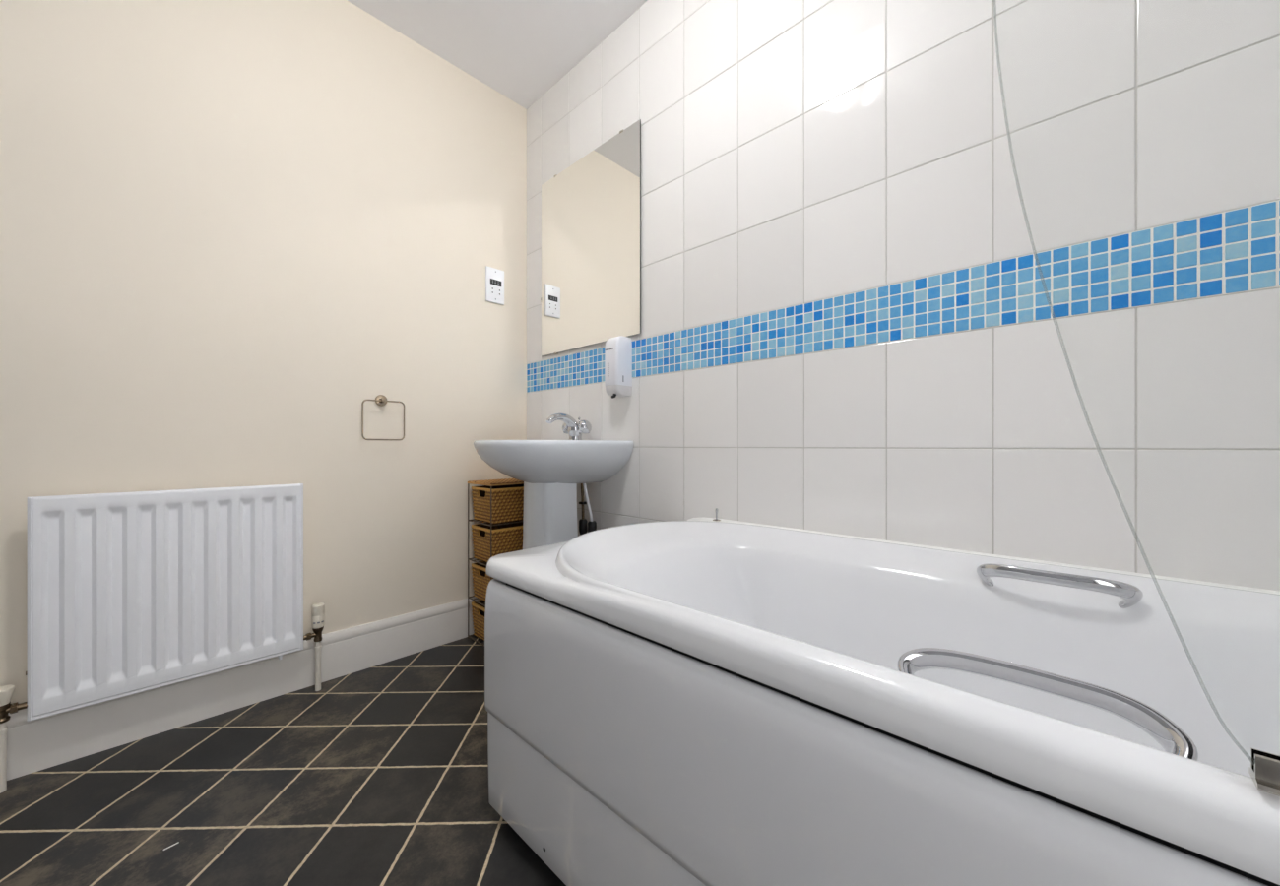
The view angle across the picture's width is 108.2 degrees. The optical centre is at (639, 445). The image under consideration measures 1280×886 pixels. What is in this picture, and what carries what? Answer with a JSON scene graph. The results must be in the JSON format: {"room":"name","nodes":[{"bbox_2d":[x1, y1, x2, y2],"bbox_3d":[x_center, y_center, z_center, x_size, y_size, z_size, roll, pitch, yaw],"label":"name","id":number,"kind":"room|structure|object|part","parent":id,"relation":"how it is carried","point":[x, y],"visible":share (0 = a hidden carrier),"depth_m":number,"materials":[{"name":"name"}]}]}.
{"room":"bathroom","nodes":[
{"label":"bathroom","id":0,"kind":"room"},
{"bbox_2d":[0,0,526,703],"bbox_3d":[-1.183,-0.383,1.537,0.100,2.359,2.035,0,0,44],"label":"wall","id":1,"kind":"structure","parent":0,"point":[229,228],"depth_m":1.45,"materials":[{"name":"beige paint"}]},
{"bbox_2d":[0,483,324,793],"bbox_3d":[-1.278,0.460,1.303,0.084,0.675,0.651,0,0,44],"label":"radiator","id":2,"kind":"object","parent":1,"relation":"attached to","point":[134,592],"visible":1,"depth_m":1.24,"materials":[{"name":"white metal"}]},
{"bbox_3d":[-1.261,0.387,1.287,0.017,0.529,0.534,0,0,44],"label":"panel","id":3,"kind":"part","parent":2,"relation":"part of","materials":[{"name":"white metal"}]},
{"bbox_2d":[6,596,479,780],"bbox_3d":[-1.140,0.720,1.495,0.018,0.155,1.795,0,0,44],"label":"baseboard","id":4,"kind":"structure","parent":1,"relation":"attached to","point":[35,745],"depth_m":1.37,"materials":[{"name":"paint"}]},
{"bbox_2d":[361,394,404,440],"bbox_3d":[-0.939,-0.102,1.691,0.041,0.167,0.144,0,0,44],"label":"towel ring","id":5,"kind":"object","parent":1,"relation":"attached to","point":[380,400],"visible":1,"depth_m":1.69,"materials":[{"name":"silver metal"}]},
{"bbox_2d":[485,265,504,305],"bbox_3d":[-0.635,-0.700,2.030,0.014,0.149,0.086,0,0,44],"label":"thermostat","id":6,"kind":"object","parent":1,"relation":"attached to","point":[494,278],"visible":1,"depth_m":2.02,"materials":[{"name":"white plastic"}]},
{"bbox_3d":[-0.631,-0.712,2.027,0.002,0.024,0.054,0,0,44],"label":"socket panel","id":7,"kind":"part","parent":6,"relation":"part of","materials":[{"name":"black plastic"}]},
{"bbox_2d":[0,635,566,885],"bbox_3d":[-0.201,0.847,0.602,2.811,0.100,2.035,0,0,44],"label":"floor","id":8,"kind":"structure","parent":0,"point":[377,775],"depth_m":1.05,"materials":[{"name":"tile"}]},
{"bbox_2d":[467,478,523,646],"bbox_3d":[-0.545,0.471,1.958,0.191,0.652,0.292,0,0,44],"label":"storage rack","id":9,"kind":"object","parent":8,"relation":"on","point":[506,481],"visible":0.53,"depth_m":1.88,"materials":[{"name":"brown metal"}]},
{"bbox_3d":[-0.544,0.791,1.959,0.191,0.005,0.291,0,0,44],"label":"shelf frame","id":10,"kind":"part","parent":9,"relation":"part of","materials":[{"name":"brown metal"}]},
{"bbox_3d":[-0.544,0.631,1.959,0.191,0.005,0.291,0,0,44],"label":"shelf frame","id":11,"kind":"part","parent":9,"relation":"part of","materials":[{"name":"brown metal"}]},
{"bbox_3d":[-0.544,0.471,1.959,0.191,0.005,0.291,0,0,44],"label":"shelf frame","id":12,"kind":"part","parent":9,"relation":"part of","materials":[{"name":"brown metal"}]},
{"bbox_2d":[471,599,485,640],"bbox_3d":[-0.544,0.719,1.959,0.176,0.138,0.276,0,0,44],"label":"wicker basket","id":13,"kind":"object","parent":9,"relation":"in","point":[479,609],"visible":0.27,"depth_m":1.89,"materials":[{"name":"brown wicker"}]},
{"bbox_3d":[-0.544,0.476,1.959,0.191,0.641,0.291,0,0,44],"label":"post","id":14,"kind":"part","parent":9,"relation":"part of","materials":[{"name":"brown metal"}]},
{"bbox_2d":[471,561,494,601],"bbox_3d":[-0.544,0.559,1.959,0.176,0.138,0.276,0,0,44],"label":"wicker basket","id":15,"kind":"object","parent":9,"relation":"in","point":[480,582],"visible":0.28,"depth_m":1.88,"materials":[{"name":"brown wicker"}]},
{"bbox_3d":[-0.544,0.311,1.959,0.191,0.005,0.291,0,0,44],"label":"shelf frame","id":16,"kind":"part","parent":9,"relation":"part of","materials":[{"name":"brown metal"}]},
{"bbox_2d":[471,519,522,562],"bbox_3d":[-0.544,0.399,1.959,0.176,0.138,0.276,0,0,44],"label":"wicker basket","id":17,"kind":"object","parent":9,"relation":"on","point":[508,538],"visible":0.55,"depth_m":1.87,"materials":[{"name":"brown wicker"}]},
{"bbox_2d":[471,484,523,523],"bbox_3d":[-0.544,0.239,1.959,0.176,0.138,0.276,0,0,44],"label":"wicker basket","id":18,"kind":"object","parent":9,"relation":"on","point":[507,501],"visible":0.57,"depth_m":1.86,"materials":[{"name":"brown wicker"}]},
{"bbox_2d":[473,440,633,549],"bbox_3d":[-0.366,0.390,1.690,0.525,0.814,0.450,0,0,44],"label":"basin","id":19,"kind":"object","parent":8,"relation":"on","point":[549,471],"visible":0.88,"depth_m":1.62,"materials":[{"name":"white ceramic"}]},
{"bbox_3d":[-0.367,0.062,1.688,0.525,0.160,0.446,0,0,44],"label":"basin bowl","id":20,"kind":"part","parent":19,"relation":"part of","materials":[{"name":"white ceramic"}]},
{"bbox_2d":[545,413,591,440],"bbox_3d":[-0.286,-0.070,1.774,0.147,0.106,0.170,0,0,44],"label":"mixer tap","id":21,"kind":"object","parent":19,"relation":"on","point":[570,426],"visible":0.98,"depth_m":1.77,"materials":[{"name":"silver metal"}]},
{"bbox_3d":[-0.291,-0.084,1.768,0.052,0.077,0.154,0,0,44],"label":"spout","id":22,"kind":"part","parent":21,"relation":"part of","materials":[{"name":"silver metal"}]},
{"bbox_2d":[484,517,1279,885],"bbox_3d":[0.500,0.508,0.682,1.700,0.579,0.713,0,0,44],"label":"bathtub","id":23,"kind":"object","parent":8,"relation":"on","point":[694,701],"visible":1,"depth_m":0.66,"materials":[{"name":"plastic"}]},
{"bbox_2d":[712,508,720,521],"bbox_3d":[0.231,0.207,1.391,0.025,0.038,0.025,0,0,44],"label":"stay","id":24,"kind":"object","parent":23,"relation":"on","point":[716,519],"visible":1,"depth_m":1.39,"materials":[{"name":"silver metal"}]},
{"bbox_3d":[0.369,0.246,0.446,0.215,0.052,0.057,0,0,44],"label":"grab handle","id":25,"kind":"part","parent":23,"relation":"part of","materials":[{"name":"silver metal"}]},
{"bbox_3d":[0.731,0.245,0.822,0.220,0.054,0.063,0,0,44],"label":"grab handle","id":26,"kind":"part","parent":23,"relation":"part of","materials":[{"name":"silver metal"}]},
{"bbox_2d":[1248,747,1279,796],"bbox_3d":[0.597,-0.465,0.131,0.800,1.377,0.024,0,0,44],"label":"hinge","id":27,"kind":"object","parent":23,"relation":"on","point":[1264,770],"visible":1,"depth_m":0.30,"materials":[{"name":"silver metal"}]},
{"bbox_2d":[347,0,647,109],"bbox_3d":[-0.201,-1.612,0.602,2.811,0.100,2.035,0,0,44],"label":"ceiling","id":28,"kind":"structure","parent":0,"point":[519,49],"depth_m":1.74,"materials":[{"name":"white paint"}]},
{"bbox_2d":[526,0,1279,591],"bbox_3d":[0.459,-0.383,1.295,2.611,2.359,0.120,0,0,44],"label":"wall","id":29,"kind":"structure","parent":0,"point":[794,153],"depth_m":1.02,"materials":[{"name":"white tile"}]},
{"bbox_2d":[540,119,640,356],"bbox_3d":[-0.216,-0.774,1.848,0.607,0.766,0.012,0,0,44],"label":"wall mirror","id":30,"kind":"object","parent":29,"relation":"attached to","point":[591,210],"visible":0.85,"depth_m":1.80,"materials":[{"name":"silver mirror"}]},
{"bbox_2d":[604,335,632,398],"bbox_3d":[-0.080,-0.279,1.673,0.070,0.225,0.078,0,0,44],"label":"soap dispenser","id":31,"kind":"object","parent":29,"relation":"attached to","point":[618,350],"visible":1,"depth_m":1.65,"materials":[{"name":"white plastic"}]},
{"bbox_2d":[526,199,1279,392],"bbox_3d":[0.418,-0.311,1.252,2.611,0.134,0.003,0,0,44],"label":"trim","id":32,"kind":"structure","parent":29,"relation":"attached to","point":[1234,251],"depth_m":0.95,"materials":[{"name":"blue tile"}]}
]}

